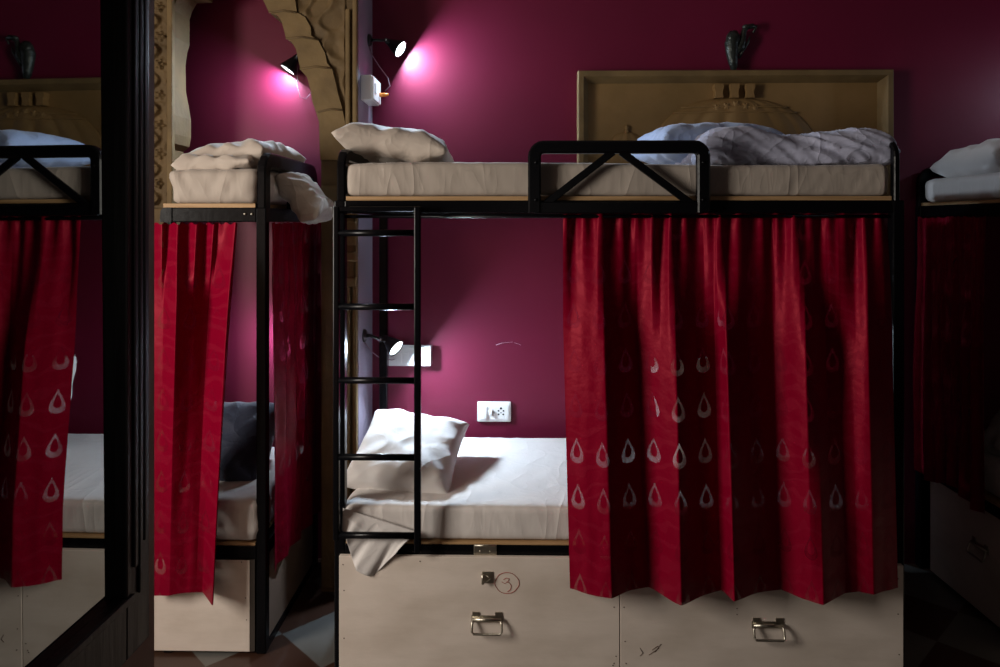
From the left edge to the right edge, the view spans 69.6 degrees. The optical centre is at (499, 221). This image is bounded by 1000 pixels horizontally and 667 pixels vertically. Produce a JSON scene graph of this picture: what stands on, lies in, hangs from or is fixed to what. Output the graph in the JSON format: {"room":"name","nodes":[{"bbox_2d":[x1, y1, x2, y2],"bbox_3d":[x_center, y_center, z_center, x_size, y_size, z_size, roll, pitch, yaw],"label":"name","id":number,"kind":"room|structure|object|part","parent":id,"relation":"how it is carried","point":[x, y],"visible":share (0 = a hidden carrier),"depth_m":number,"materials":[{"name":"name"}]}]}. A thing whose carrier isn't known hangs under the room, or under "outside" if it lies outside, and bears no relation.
{"room":"dormitory","nodes":[
{"label":"dormitory","id":0,"kind":"room"},
{"bbox_2d":[121,0,153,666],"bbox_3d":[-0.846,-0.030,-0.246,0.138,3.300,3.436,0,0,2],"label":"wall","id":1,"kind":"structure","parent":0,"point":[143,656],"depth_m":1.46,"materials":[{"name":"paint"}]},
{"bbox_2d":[0,0,148,666],"bbox_3d":[-0.717,-0.253,0.667,0.040,2.095,1.429,0,0,2],"label":"wall mirror","id":2,"kind":"object","parent":1,"relation":"attached to","point":[74,74],"visible":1,"depth_m":1.18,"materials":[{"name":"grey mirror"}]},
{"bbox_3d":[-0.719,0.739,0.678,0.034,0.113,1.254,0,0,2],"label":"frame rail","id":3,"kind":"part","parent":2,"relation":"part of","materials":[{"name":"black wood"}]},
{"bbox_2d":[154,0,357,591],"bbox_3d":[-1.529,-0.030,3.229,1.818,3.300,0.202,0,0,1],"label":"stone arch","id":4,"kind":"object","parent":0,"point":[323,34],"visible":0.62,"depth_m":3.14,"materials":[{"name":"yellow stone"}]},
{"bbox_3d":[-1.502,0.780,3.157,0.140,1.681,0.025,0,0,1],"label":"jamb panel","id":5,"kind":"part","parent":4,"relation":"part of","materials":[{"name":"yellow stone"}]},
{"bbox_3d":[-1.444,0.135,3.159,0.024,2.930,0.029,0,0,1],"label":"vertical moulding","id":6,"kind":"part","parent":4,"relation":"part of","materials":[{"name":"stone"}]},
{"bbox_3d":[-0.728,0.720,3.147,0.106,1.760,0.018,0,0,1],"label":"jamb panel","id":7,"kind":"part","parent":4,"relation":"part of","materials":[{"name":"yellow stone"}]},
{"bbox_3d":[-0.662,0.336,3.143,0.020,2.527,0.031,0,0,1],"label":"vertical moulding","id":8,"kind":"part","parent":4,"relation":"part of","materials":[{"name":"stone"}]},
{"bbox_3d":[-0.632,0.135,3.143,0.020,2.930,0.029,0,0,1],"label":"vertical moulding","id":9,"kind":"part","parent":4,"relation":"part of","materials":[{"name":"stone"}]},
{"bbox_2d":[358,0,371,448],"bbox_3d":[-0.694,-0.030,3.309,0.155,3.300,0.310,0,0,1],"label":"wall","id":10,"kind":"structure","parent":0,"point":[364,6],"depth_m":3.28,"materials":[{"name":"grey paint"}]},
{"bbox_2d":[361,75,388,105],"bbox_3d":[-0.567,-0.598,3.281,0.100,0.111,0.180,0,0,1],"label":"switch box","id":11,"kind":"object","parent":10,"relation":"attached to","point":[371,94],"visible":1,"depth_m":3.19,"materials":[{"name":"white plastic"}]},
{"bbox_3d":[-0.563,-0.598,3.281,0.008,0.102,0.174,0,0,1],"label":"plate","id":12,"kind":"part","parent":11,"relation":"part of","materials":[{"name":"white plastic"}]},
{"bbox_2d":[362,329,403,359],"bbox_3d":[-0.527,0.568,3.317,0.179,0.167,0.210,0,0,1],"label":"reading lamp","id":13,"kind":"object","parent":10,"relation":"attached to","point":[393,346],"visible":1,"depth_m":3.25,"materials":[{"name":"black metal"}]},
{"bbox_3d":[-0.572,0.521,3.258,0.070,0.031,0.018,0,0,8],"label":"arm","id":14,"kind":"part","parent":13,"relation":"part of","materials":[{"name":"black metal"}]},
{"bbox_2d":[367,34,406,90],"bbox_3d":[-0.528,-0.750,3.384,0.175,0.262,0.087,0,0,1],"label":"reading lamp","id":15,"kind":"object","parent":10,"relation":"attached to","point":[398,47],"visible":1,"depth_m":3.37,"materials":[{"name":"black metal"}]},
{"bbox_3d":[-0.569,-0.852,3.375,0.070,0.017,0.018,0,0,-5],"label":"arm","id":16,"kind":"part","parent":15,"relation":"part of","materials":[{"name":"black metal"}]},
{"bbox_3d":[-0.568,-0.721,3.396,0.102,0.203,0.013,0,0,-23],"label":"cord","id":17,"kind":"part","parent":15,"relation":"part of","materials":[{"name":"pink plastic"}]},
{"bbox_2d":[154,558,999,666],"bbox_3d":[0.162,1.645,0.622,5.800,0.050,5.850,0,0,1],"label":"floor","id":18,"kind":"structure","parent":0,"point":[942,628],"depth_m":2.81,"materials":[{"name":"tile"}]},
{"bbox_2d":[154,521,313,651],"bbox_3d":[-1.090,1.443,3.034,0.432,0.354,0.676,0,0,1],"label":"storage chest","id":19,"kind":"object","parent":18,"relation":"on","point":[182,621],"visible":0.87,"depth_m":2.70,"materials":[{"name":"brown wood"}]},
{"bbox_2d":[160,153,317,653],"bbox_3d":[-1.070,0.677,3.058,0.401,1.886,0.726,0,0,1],"label":"bunk bed","id":20,"kind":"object","parent":18,"relation":"on","point":[262,213],"visible":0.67,"depth_m":2.70,"materials":[{"name":"black paint"}]},
{"bbox_3d":[-1.248,0.783,2.724,0.033,1.674,0.040,0,0,1],"label":"post","id":21,"kind":"part","parent":20,"relation":"part of","materials":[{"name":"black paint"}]},
{"bbox_2d":[154,222,236,604],"bbox_3d":[-1.128,0.692,2.635,0.326,1.381,0.110,0,0,1],"label":"curtain","id":22,"kind":"object","parent":20,"relation":"hanging from","point":[194,264],"visible":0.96,"depth_m":2.65,"materials":[{"name":"red fabric"}]},
{"bbox_2d":[169,169,286,205],"bbox_3d":[-1.065,-0.139,3.032,0.366,0.137,0.688,0,0,1],"label":"mattress","id":23,"kind":"object","parent":20,"relation":"on","point":[189,185],"visible":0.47,"depth_m":2.70,"materials":[{"name":"beige fabric"}]},
{"bbox_2d":[171,153,257,169],"bbox_3d":[-1.089,-0.218,2.861,0.300,0.112,0.300,0,0,1],"label":"pillow","id":24,"kind":"object","parent":23,"relation":"on","point":[186,161],"visible":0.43,"depth_m":2.73,"materials":[{"name":"beige fabric"}]},
{"bbox_2d":[175,138,305,171],"bbox_3d":[-1.063,-0.258,3.001,0.357,0.157,0.460,0,0,5],"label":"pillow","id":25,"kind":"object","parent":24,"relation":"on","point":[255,148],"visible":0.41,"depth_m":2.80,"materials":[{"name":"beige fabric"}]},
{"bbox_2d":[216,447,274,539],"bbox_3d":[-1.076,1.118,3.034,0.373,0.166,0.693,0,0,1],"label":"mattress","id":26,"kind":"object","parent":20,"relation":"on","point":[237,505],"visible":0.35,"depth_m":2.70,"materials":[{"name":"white fabric"}]},
{"bbox_2d":[219,401,274,480],"bbox_3d":[-1.144,0.962,3.071,0.340,0.374,0.360,0,0,1],"label":"pillow","id":27,"kind":"object","parent":26,"relation":"on","point":[238,447],"visible":0.42,"depth_m":2.97,"materials":[{"name":"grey fabric"}]},
{"bbox_3d":[-0.895,0.783,2.718,0.038,1.674,0.040,0,0,1],"label":"post","id":28,"kind":"part","parent":20,"relation":"part of","materials":[{"name":"black metal"}]},
{"bbox_3d":[-0.889,-0.160,3.058,0.034,0.212,0.720,0,0,1],"label":"rail","id":29,"kind":"part","parent":20,"relation":"part of","materials":[{"name":"black metal"}]},
{"bbox_2d":[272,222,320,571],"bbox_3d":[-0.852,0.675,3.039,0.038,1.350,0.676,0,0,1],"label":"curtain","id":30,"kind":"object","parent":20,"relation":"hanging from","point":[296,247],"visible":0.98,"depth_m":3.01,"materials":[{"name":"red fabric"}]},
{"bbox_2d":[275,172,333,224],"bbox_3d":[-0.809,-0.098,2.986,0.211,0.217,0.250,0,0,1],"label":"pillow","id":31,"kind":"object","parent":20,"relation":"on","point":[306,199],"visible":1,"depth_m":2.88,"materials":[{"name":"beige fabric"}]},
{"bbox_3d":[-0.882,0.783,3.398,0.038,1.674,0.040,0,0,1],"label":"post","id":32,"kind":"part","parent":20,"relation":"part of","materials":[{"name":"black metal"}]},
{"bbox_2d":[339,544,618,666],"bbox_3d":[-0.065,1.361,2.880,0.966,0.493,0.864,0,0,1],"label":"storage drawer","id":33,"kind":"object","parent":18,"relation":"on","point":[485,608],"visible":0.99,"depth_m":2.48,"materials":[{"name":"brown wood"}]},
{"bbox_3d":[-0.045,1.357,2.473,0.108,0.036,0.004,0,0,1],"label":"handle","id":34,"kind":"part","parent":33,"relation":"part of","materials":[{"name":"silver metal"}]},
{"bbox_2d":[333,140,903,666],"bbox_3d":[0.413,0.666,2.899,1.966,1.908,0.927,0,0,1],"label":"bunk bed","id":35,"kind":"object","parent":18,"relation":"on","point":[534,205],"visible":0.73,"depth_m":2.47,"materials":[{"name":"black paint"}]},
{"bbox_3d":[-0.559,0.773,2.526,0.037,1.695,0.040,0,0,1],"label":"post","id":36,"kind":"part","parent":35,"relation":"part of","materials":[{"name":"black metal"}]},
{"bbox_3d":[-0.545,-0.168,2.943,0.030,0.186,0.875,0,0,1],"label":"rail","id":37,"kind":"part","parent":35,"relation":"part of","materials":[{"name":"black metal"}]},
{"bbox_3d":[-0.543,0.773,3.361,0.037,1.695,0.040,0,0,1],"label":"post","id":38,"kind":"part","parent":35,"relation":"part of","materials":[{"name":"black metal"}]},
{"bbox_2d":[342,437,568,576],"bbox_3d":[0.406,1.100,2.883,1.907,0.240,0.886,0,0,1],"label":"mattress","id":39,"kind":"object","parent":35,"relation":"on","point":[501,488],"visible":0.38,"depth_m":2.53,"materials":[{"name":"white fabric"}]},
{"bbox_2d":[347,409,468,493],"bbox_3d":[-0.362,0.918,2.868,0.412,0.255,0.494,0,0,6],"label":"pillow","id":40,"kind":"object","parent":39,"relation":"on","point":[390,431],"visible":0.78,"depth_m":2.77,"materials":[{"name":"white fabric"}]},
{"bbox_2d":[347,162,887,195],"bbox_3d":[0.407,-0.151,2.902,1.895,0.121,0.835,0,0,1],"label":"mattress","id":41,"kind":"object","parent":35,"relation":"on","point":[398,178],"visible":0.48,"depth_m":2.49,"materials":[{"name":"beige fabric"}]},
{"bbox_2d":[331,122,453,162],"bbox_3d":[-0.399,-0.290,2.868,0.436,0.176,0.614,0,0,1],"label":"pillow","id":42,"kind":"object","parent":41,"relation":"on","point":[375,143],"visible":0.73,"depth_m":2.60,"materials":[{"name":"beige fabric"}]},
{"bbox_2d":[631,122,782,163],"bbox_3d":[0.823,-0.310,2.935,0.500,0.166,0.500,0,0,-7],"label":"pillow","id":43,"kind":"object","parent":41,"relation":"on","point":[681,131],"visible":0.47,"depth_m":2.73,"materials":[{"name":"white fabric"}]},
{"bbox_2d":[674,125,900,165],"bbox_3d":[1.056,-0.274,2.765,0.745,0.151,0.554,0,0,1],"label":"quilt","id":44,"kind":"object","parent":41,"relation":"on","point":[732,145],"visible":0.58,"depth_m":2.53,"materials":[{"name":"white fabric"}]},
{"bbox_3d":[0.405,-0.019,2.508,1.890,0.011,0.012,0,0,1],"label":"curtain rod","id":45,"kind":"part","parent":35,"relation":"part of","materials":[{"name":"black paint"}]},
{"bbox_3d":[0.406,-0.155,2.467,0.620,0.246,0.034,0,0,1],"label":"guard rail","id":46,"kind":"part","parent":35,"relation":"part of","materials":[{"name":"black metal"}]},
{"bbox_2d":[563,213,897,605],"bbox_3d":[0.789,0.611,2.444,1.145,1.283,0.201,0,0,1],"label":"curtain","id":47,"kind":"object","parent":35,"relation":"hanging from","point":[729,401],"visible":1,"depth_m":2.44,"materials":[{"name":"red fabric"}]},
{"bbox_3d":[1.371,-0.181,2.907,0.020,0.214,0.875,0,0,1],"label":"rail","id":48,"kind":"part","parent":35,"relation":"part of","materials":[{"name":"black metal"}]},
{"bbox_3d":[1.369,0.773,2.489,0.039,1.695,0.040,0,0,1],"label":"post","id":49,"kind":"part","parent":35,"relation":"part of","materials":[{"name":"black metal"}]},
{"bbox_2d":[619,563,902,666],"bbox_3d":[0.900,1.387,2.861,0.960,0.442,0.864,0,0,1],"label":"storage drawer","id":50,"kind":"object","parent":18,"relation":"on","point":[775,628],"visible":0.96,"depth_m":2.46,"materials":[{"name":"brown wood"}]},
{"bbox_3d":[0.913,1.368,2.455,0.108,0.036,0.004,0,0,1],"label":"handle","id":51,"kind":"part","parent":50,"relation":"part of","materials":[{"name":"silver metal"}]},
{"bbox_2d":[915,168,999,568],"bbox_3d":[2.397,0.681,2.452,0.903,1.878,1.895,0,0,1],"label":"bunk bed","id":52,"kind":"object","parent":18,"relation":"on","point":[976,208],"visible":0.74,"depth_m":3.36,"materials":[{"name":"black paint"}]},
{"bbox_3d":[1.986,0.772,3.385,0.045,1.695,0.045,0,0,1],"label":"post","id":53,"kind":"part","parent":52,"relation":"part of","materials":[{"name":"black metal"}]},
{"bbox_3d":[2.414,-0.166,3.377,0.903,0.182,0.032,0,0,1],"label":"rail","id":54,"kind":"part","parent":52,"relation":"part of","materials":[{"name":"black metal"}]},
{"bbox_2d":[913,216,985,513],"bbox_3d":[1.938,0.573,3.098,0.042,1.195,0.500,0,0,1],"label":"curtain","id":55,"kind":"object","parent":52,"relation":"hanging from","point":[948,355],"visible":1,"depth_m":3.08,"materials":[{"name":"red fabric"}]},
{"bbox_2d":[925,172,999,201],"bbox_3d":[2.373,-0.146,2.458,0.838,0.112,1.796,0,0,1],"label":"mattress","id":56,"kind":"object","parent":52,"relation":"on","point":[986,186],"visible":0.8,"depth_m":3.06,"materials":[{"name":"white fabric"}]},
{"bbox_2d":[929,138,999,177],"bbox_3d":[2.322,-0.263,3.126,0.660,0.190,0.459,0,0,1],"label":"pillow","id":57,"kind":"object","parent":56,"relation":"on","point":[984,157],"visible":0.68,"depth_m":3.10,"materials":[{"name":"white fabric"}]},
{"bbox_2d":[984,450,999,497],"bbox_3d":[2.381,1.042,2.446,0.823,0.129,1.775,0,0,1],"label":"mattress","id":58,"kind":"object","parent":52,"relation":"on","point":[991,461],"visible":0.16,"depth_m":2.91,"materials":[{"name":"white fabric"}]},
{"bbox_2d":[984,409,999,455],"bbox_3d":[2.188,0.820,2.938,0.288,0.353,0.340,0,0,1],"label":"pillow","id":59,"kind":"object","parent":58,"relation":"on","point":[992,433],"visible":0.88,"depth_m":3.02,"materials":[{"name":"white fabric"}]},
{"bbox_2d":[930,481,999,627],"bbox_3d":[2.368,1.386,2.864,0.854,0.428,0.878,0,0,1],"label":"storage chest","id":60,"kind":"object","parent":18,"relation":"on","point":[964,541],"visible":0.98,"depth_m":3.04,"materials":[{"name":"brown wood"}]},
{"bbox_3d":[1.969,1.326,2.953,0.004,0.036,0.108,0,0,1],"label":"handle","id":61,"kind":"part","parent":60,"relation":"part of","materials":[{"name":"silver metal"}]},
{"bbox_2d":[180,0,999,563],"bbox_3d":[0.217,-0.030,3.497,5.800,3.300,0.100,0,0,1],"label":"wall","id":62,"kind":"structure","parent":0,"point":[493,80],"depth_m":3.45,"materials":[{"name":"purple paint"}]},
{"bbox_2d":[280,54,310,98],"bbox_3d":[-0.906,-0.711,3.410,0.276,0.251,0.084,0,0,3],"label":"reading lamp","id":63,"kind":"object","parent":62,"relation":"attached to","point":[290,65],"visible":0.44,"depth_m":3.40,"materials":[{"name":"black metal"}]},
{"bbox_3d":[-0.933,-0.685,3.443,0.075,0.198,0.027,0,0,-24],"label":"cord","id":64,"kind":"part","parent":63,"relation":"part of","materials":[{"name":"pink plastic"}]},
{"bbox_2d":[389,345,431,365],"bbox_3d":[-0.427,0.636,3.427,0.202,0.092,0.063,0,0,1],"label":"switch box","id":65,"kind":"object","parent":62,"relation":"attached to","point":[405,356],"visible":0.77,"depth_m":3.40,"materials":[{"name":"white plastic"}]},
{"bbox_2d":[396,353,401,363],"bbox_3d":[-0.477,0.646,3.399,0.025,0.050,0.005,0,0,1],"label":"rocker switch","id":66,"kind":"object","parent":65,"relation":"attached to","point":[399,355],"depth_m":3.40,"materials":[{"name":"white plastic"}]},
{"bbox_2d":[403,353,408,363],"bbox_3d":[-0.443,0.646,3.399,0.025,0.050,0.005,0,0,1],"label":"rocker switch","id":67,"kind":"object","parent":65,"relation":"attached to","point":[405,355],"depth_m":3.40,"materials":[{"name":"white plastic"}]},
{"bbox_2d":[410,353,413,363],"bbox_3d":[-0.414,0.646,3.398,0.025,0.050,0.005,0,0,1],"label":"rocker switch","id":68,"kind":"object","parent":65,"relation":"attached to","point":[411,354],"depth_m":3.40,"materials":[{"name":"white plastic"}]},
{"bbox_2d":[477,401,510,421],"bbox_3d":[-0.028,0.907,3.437,0.161,0.096,0.028,0,0,1],"label":"socket plate","id":69,"kind":"object","parent":62,"relation":"attached to","point":[487,411],"visible":1,"depth_m":3.44,"materials":[{"name":"white plastic"}]},
{"bbox_2d":[483,406,486,418],"bbox_3d":[-0.072,0.907,3.433,0.019,0.060,0.007,0,0,1],"label":"rocker switch","id":70,"kind":"object","parent":69,"relation":"attached to","point":[484,407],"depth_m":3.43,"materials":[{"name":"white plastic"}]},
{"bbox_3d":[-0.028,0.907,3.438,0.141,0.074,0.003,0,0,1],"label":"frame","id":71,"kind":"part","parent":69,"relation":"part of","materials":[{"name":"white plastic"}]},
{"bbox_2d":[577,69,893,195],"bbox_3d":[1.101,-0.393,3.393,1.468,0.636,0.072,0,0,1],"label":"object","id":72,"kind":"object","parent":62,"relation":"attached to","point":[622,104],"visible":0.51,"depth_m":3.41,"materials":[{"name":"wood"}]},
{"bbox_3d":[1.101,-0.392,3.423,1.364,0.534,0.011,0,0,1],"label":"niche panel","id":73,"kind":"part","parent":72,"relation":"part of","materials":[{"name":"paint"}]},
{"bbox_2d":[724,23,757,69],"bbox_3d":[1.134,-0.820,3.391,0.153,0.224,0.078,0,0,1],"label":"figurine","id":74,"kind":"object","parent":72,"relation":"on","point":[735,43],"visible":1,"depth_m":3.37,"materials":[{"name":"brown metal"}]}
]}

